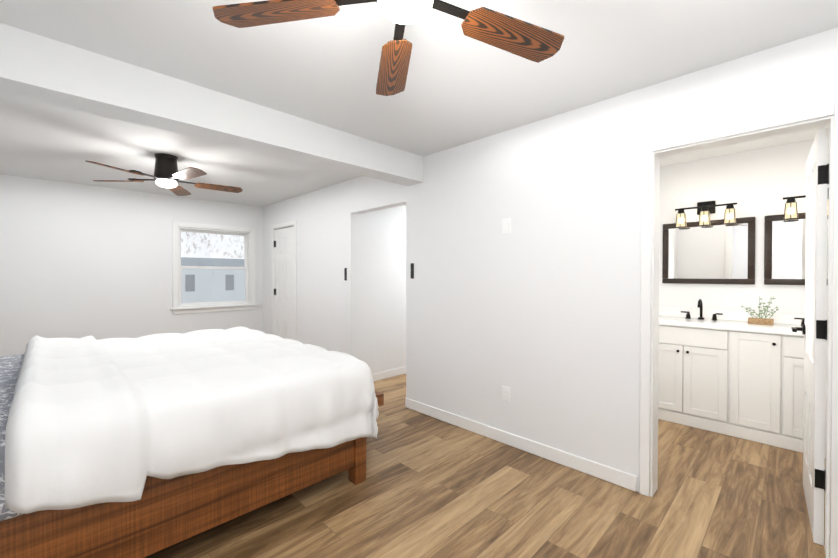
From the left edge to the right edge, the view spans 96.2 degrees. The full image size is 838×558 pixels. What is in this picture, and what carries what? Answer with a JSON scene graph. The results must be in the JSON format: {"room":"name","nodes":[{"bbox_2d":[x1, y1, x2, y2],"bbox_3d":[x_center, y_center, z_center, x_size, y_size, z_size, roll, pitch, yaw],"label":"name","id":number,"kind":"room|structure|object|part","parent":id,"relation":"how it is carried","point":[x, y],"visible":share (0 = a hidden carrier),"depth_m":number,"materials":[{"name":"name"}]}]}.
{"room":"bedroom","nodes":[
{"label":"bedroom","id":0,"kind":"room"},
{"bbox_2d":[0,174,262,355],"bbox_3d":[-3.826,0.046,5.081,3.600,2.440,0.150,-1,1,-45],"label":"wall","id":1,"kind":"structure","parent":0,"point":[78,261],"depth_m":4.73,"materials":[{"name":"white paint"}]},
{"bbox_2d":[170,221,257,314],"bbox_3d":[-3.113,-0.161,5.752,1.210,1.318,0.200,-1,1,-45],"label":"window","id":2,"kind":"structure","parent":1,"relation":"in","point":[249,301],"depth_m":5.71,"materials":[{"name":"white paint"}]},
{"bbox_2d":[359,205,405,373],"bbox_3d":[0.217,0.042,5.518,2.750,2.440,0.120,-1,1,-45],"label":"wall","id":3,"kind":"structure","parent":0,"point":[382,290],"depth_m":4.76,"materials":[{"name":"white paint"}]},
{"bbox_2d":[372,366,405,381],"bbox_3d":[0.221,1.215,5.440,2.870,0.095,0.014,-1,1,-45],"label":"baseboard","id":4,"kind":"structure","parent":3,"relation":"attached to","point":[388,374],"depth_m":4.83,"materials":[{"name":"white paint"}]},
{"bbox_2d":[0,0,837,206],"bbox_3d":[-0.140,-1.196,3.311,6.590,0.080,7.840,-1,1,-45],"label":"ceiling","id":5,"kind":"structure","parent":0,"point":[461,88],"depth_m":2.05,"materials":[{"name":"white paint"}]},
{"bbox_2d":[85,153,242,195],"bbox_3d":[-2.343,-1.010,3.554,1.248,0.295,1.254,-1,1,-45],"label":"fan","id":6,"kind":"object","parent":5,"relation":"hanging from","point":[168,174],"visible":1,"depth_m":3.48,"materials":[{"name":"brown wood"}]},
{"bbox_3d":[-2.515,-0.919,3.125,0.140,0.008,0.430,12,4,17],"label":"blade","id":7,"kind":"part","parent":6,"relation":"part of","materials":[{"name":"brown wood"}]},
{"bbox_3d":[-2.829,-0.923,3.543,0.430,0.008,0.140,0,12,-1],"label":"blade","id":8,"kind":"part","parent":6,"relation":"part of","materials":[{"name":"brown wood"}]},
{"bbox_3d":[-2.369,-1.043,3.550,0.650,0.230,0.654,-1,1,-45],"label":"motor","id":9,"kind":"part","parent":6,"relation":"part of","materials":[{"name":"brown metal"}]},
{"bbox_3d":[-2.528,-0.927,3.971,0.140,0.008,0.430,-12,4,-18],"label":"blade","id":10,"kind":"part","parent":6,"relation":"part of","materials":[{"name":"brown wood"}]},
{"bbox_3d":[-2.020,-0.920,3.294,0.430,0.008,0.140,0,-10,35],"label":"blade","id":11,"kind":"part","parent":6,"relation":"part of","materials":[{"name":"brown wood"}]},
{"bbox_3d":[-2.028,-0.926,3.817,0.430,0.008,0.140,0,-10,-37],"label":"blade","id":12,"kind":"part","parent":6,"relation":"part of","materials":[{"name":"brown wood"}]},
{"bbox_2d":[0,23,422,185],"bbox_3d":[-1.270,-1.027,2.414,3.480,0.240,0.220,-1,1,-45],"label":"ceiling beam","id":13,"kind":"structure","parent":5,"relation":"attached to","point":[38,68],"depth_m":2.16,"materials":[{"name":"white paint"}]},
{"bbox_2d":[213,0,563,95],"bbox_3d":[-0.004,-0.986,1.156,1.267,0.295,1.209,-1,1,-45],"label":"fan","id":14,"kind":"object","parent":5,"relation":"hanging from","point":[521,38],"visible":1,"depth_m":1.32,"materials":[{"name":"brown wood"}]},
{"bbox_3d":[-0.483,-0.900,1.267,0.430,0.008,0.140,0,12,9],"label":"blade","id":15,"kind":"part","parent":14,"relation":"part of","materials":[{"name":"brown wood"}]},
{"label":"blade","id":16,"kind":"part","parent":14,"relation":"part of","materials":[{"name":"brown wood"}]},
{"bbox_3d":[-0.029,-1.019,1.180,0.660,0.230,0.628,-1,1,-45],"label":"motor","id":17,"kind":"part","parent":14,"relation":"part of","materials":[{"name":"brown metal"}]},
{"label":"blade","id":18,"kind":"part","parent":14,"relation":"part of","materials":[{"name":"brown wood"}]},
{"bbox_2d":[144,374,825,557],"bbox_3d":[-0.140,1.314,3.336,6.590,0.060,7.840,-1,1,-45],"label":"floor","id":19,"kind":"structure","parent":0,"point":[430,487],"depth_m":2.13,"materials":[{"name":"brown wood"}]},
{"bbox_2d":[0,326,378,557],"bbox_3d":[-1.881,0.639,2.353,2.472,1.310,2.407,-1,1,-45],"label":"bed","id":20,"kind":"object","parent":19,"relation":"on","point":[142,446],"visible":1,"depth_m":1.74,"materials":[{"name":"white fabric"}]},
{"bbox_3d":[-1.914,0.669,2.313,2.370,1.250,2.090,-1,1,-45],"label":"frame","id":21,"kind":"part","parent":20,"relation":"part of","materials":[{"name":"brown wood"}]},
{"bbox_2d":[366,391,383,438],"bbox_3d":[-0.877,1.084,3.341,0.265,0.400,1.450,-1,1,-45],"label":"bench","id":22,"kind":"object","parent":19,"relation":"on","point":[380,397],"visible":0.04,"depth_m":2.90,"materials":[{"name":"brown wood"}]},
{"bbox_2d":[658,324,826,457],"bbox_3d":[2.871,0.853,3.115,0.581,0.868,2.047,-1,1,-45],"label":"bathroom vanity","id":23,"kind":"object","parent":19,"relation":"on","point":[738,374],"depth_m":3.05,"materials":[{"name":"white paint"}]},
{"bbox_2d":[659,316,803,335],"bbox_3d":[2.879,0.403,3.112,0.567,0.032,2.058,-1,1,-45],"label":"countertop","id":24,"kind":"structure","parent":23,"relation":"on","point":[750,325],"depth_m":3.19,"materials":[{"name":"white stone"}]},
{"bbox_2d":[681,299,722,320],"bbox_3d":[2.625,0.284,3.508,0.155,0.196,0.320,-1,1,-45],"label":"faucet","id":25,"kind":"object","parent":24,"relation":"on","point":[700,305],"depth_m":3.53,"materials":[{"name":"black metal"}]},
{"bbox_2d":[741,296,778,325],"bbox_3d":[2.908,0.264,3.209,0.095,0.243,0.238,-1,1,-45],"label":"plant","id":26,"kind":"object","parent":24,"relation":"on","point":[755,321],"depth_m":3.18,"materials":[{"name":"green plant"}]},
{"bbox_2d":[794,318,804,325],"bbox_3d":[3.175,0.290,2.955,0.155,0.196,0.320,-1,1,-45],"label":"faucet","id":27,"kind":"object","parent":24,"relation":"on","point":[803,319],"depth_m":3.07,"materials":[{"name":"black metal"}]},
{"bbox_2d":[263,27,837,491],"bbox_3d":[0.172,0.062,3.528,0.120,2.440,7.690,-1,1,-45],"label":"wall","id":28,"kind":"structure","parent":0,"point":[537,309],"depth_m":2.74,"materials":[{"name":"white paint"}]},
{"bbox_2d":[275,226,293,339],"bbox_3d":[-2.012,0.244,5.680,0.035,2.020,0.662,-1,1,-45],"label":"closet door","id":29,"kind":"structure","parent":28,"relation":"in","point":[284,285],"depth_m":5.67,"materials":[{"name":"white paint"}]},
{"bbox_2d":[272,220,296,340],"bbox_3d":[-1.994,0.210,5.698,0.138,2.100,0.800,-1,1,-45],"label":"door frame","id":30,"kind":"structure","parent":28,"relation":"attached to","point":[284,225],"depth_m":5.60,"materials":[{"name":"white paint"}]},
{"bbox_2d":[344,268,346,279],"bbox_3d":[-0.877,-0.058,4.493,0.006,0.150,0.045,-1,1,-45],"label":"light switch","id":31,"kind":"object","parent":28,"relation":"attached to","point":[345,273],"visible":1,"depth_m":4.49,"materials":[{"name":"black plastic"}]},
{"bbox_2d":[411,263,413,278],"bbox_3d":[-0.067,-0.079,3.677,0.006,0.150,0.045,-1,1,-45],"label":"light switch","id":32,"kind":"object","parent":28,"relation":"attached to","point":[412,270],"visible":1,"depth_m":3.67,"materials":[{"name":"black plastic"}]},
{"bbox_2d":[502,386,509,401],"bbox_3d":[0.680,0.898,2.934,0.009,0.115,0.075,-1,1,-45],"label":"electrical outlet","id":33,"kind":"object","parent":28,"relation":"attached to","point":[505,393],"visible":1,"depth_m":2.93,"materials":[{"name":"white plastic"}]},
{"bbox_2d":[502,218,510,233],"bbox_3d":[0.679,-0.412,2.920,0.012,0.115,0.075,-1,1,-45],"label":"light switch","id":34,"kind":"object","parent":28,"relation":"attached to","point":[506,225],"visible":1,"depth_m":2.92,"materials":[{"name":"white plastic"}]},
{"bbox_2d":[405,398,636,491],"bbox_3d":[0.596,1.240,3.018,0.014,0.095,2.067,-1,1,-45],"label":"baseboard","id":35,"kind":"structure","parent":28,"relation":"attached to","point":[606,473],"depth_m":2.75,"materials":[{"name":"white paint"}]},
{"bbox_2d":[639,102,837,557],"bbox_3d":[1.676,0.247,2.017,0.152,2.100,0.833,-1,1,-45],"label":"door frame","id":36,"kind":"structure","parent":28,"relation":"attached to","point":[819,116],"depth_m":2.04,"materials":[{"name":"white paint"}]},
{"bbox_2d":[803,128,828,545],"bbox_3d":[2.192,0.283,2.079,0.045,2.020,0.715,1,1,43],"label":"bathroom door","id":37,"kind":"structure","parent":28,"relation":"in","point":[815,310],"depth_m":1.84,"materials":[{"name":"white paint"}]},
{"bbox_2d":[791,324,805,334],"bbox_3d":[2.362,0.311,2.271,0.155,0.064,0.147,1,1,43],"label":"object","id":38,"kind":"structure","parent":37,"relation":"attached to","point":[802,329],"depth_m":2.31,"materials":[{"name":"black metal"}]},
{"bbox_3d":[1.955,0.235,1.819,0.043,1.576,0.011,1,1,43],"label":"bathroom door hinges","id":39,"kind":"part","parent":37,"relation":"part of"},
{"bbox_2d":[659,137,828,314],"bbox_3d":[3.296,0.066,3.179,0.120,2.440,2.790,-1,1,-45],"label":"wall","id":40,"kind":"structure","parent":0,"point":[759,184],"depth_m":3.44,"materials":[{"name":"white paint"}]},
{"bbox_2d":[675,201,736,227],"bbox_3d":[2.717,-0.623,3.569,0.139,0.241,0.470,-1,1,-45],"label":"sconce","id":41,"kind":"object","parent":40,"relation":"attached to","point":[706,209],"visible":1,"depth_m":3.54,"materials":[{"name":"beige glass"}]},
{"bbox_2d":[662,217,755,283],"bbox_3d":[2.755,-0.256,3.611,0.030,0.605,0.710,-1,1,-45],"label":"mirror","id":42,"kind":"object","parent":40,"relation":"attached to","point":[717,252],"visible":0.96,"depth_m":3.59,"materials":[{"name":"clear glass"}]},
{"bbox_2d":[659,308,826,323],"bbox_3d":[3.073,0.340,3.304,0.020,0.090,2.058,-1,1,-45],"label":"backsplash","id":43,"kind":"structure","parent":40,"relation":"attached to","point":[703,314],"depth_m":3.44,"materials":[{"name":"white stone"}]},
{"bbox_2d":[764,212,827,284],"bbox_3d":[3.295,-0.251,3.069,0.030,0.605,0.700,-1,1,-45],"label":"mirror","id":44,"kind":"object","parent":40,"relation":"attached to","point":[784,252],"visible":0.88,"depth_m":3.23,"materials":[{"name":"clear glass"}]},
{"bbox_2d":[783,188,828,219],"bbox_3d":[3.256,-0.617,3.027,0.139,0.241,0.470,-1,1,-45],"label":"sconce","id":45,"kind":"object","parent":40,"relation":"attached to","point":[790,212],"visible":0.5,"depth_m":3.12,"materials":[{"name":"beige glass"}]},
{"label":"outside","id":46,"kind":"structure","parent":0,"visible":0},
{"bbox_2d":[181,232,244,302],"bbox_3d":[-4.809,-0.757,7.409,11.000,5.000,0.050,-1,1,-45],"label":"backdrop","id":47,"kind":"structure","parent":46,"point":[215,256],"depth_m":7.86,"materials":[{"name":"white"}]}
]}

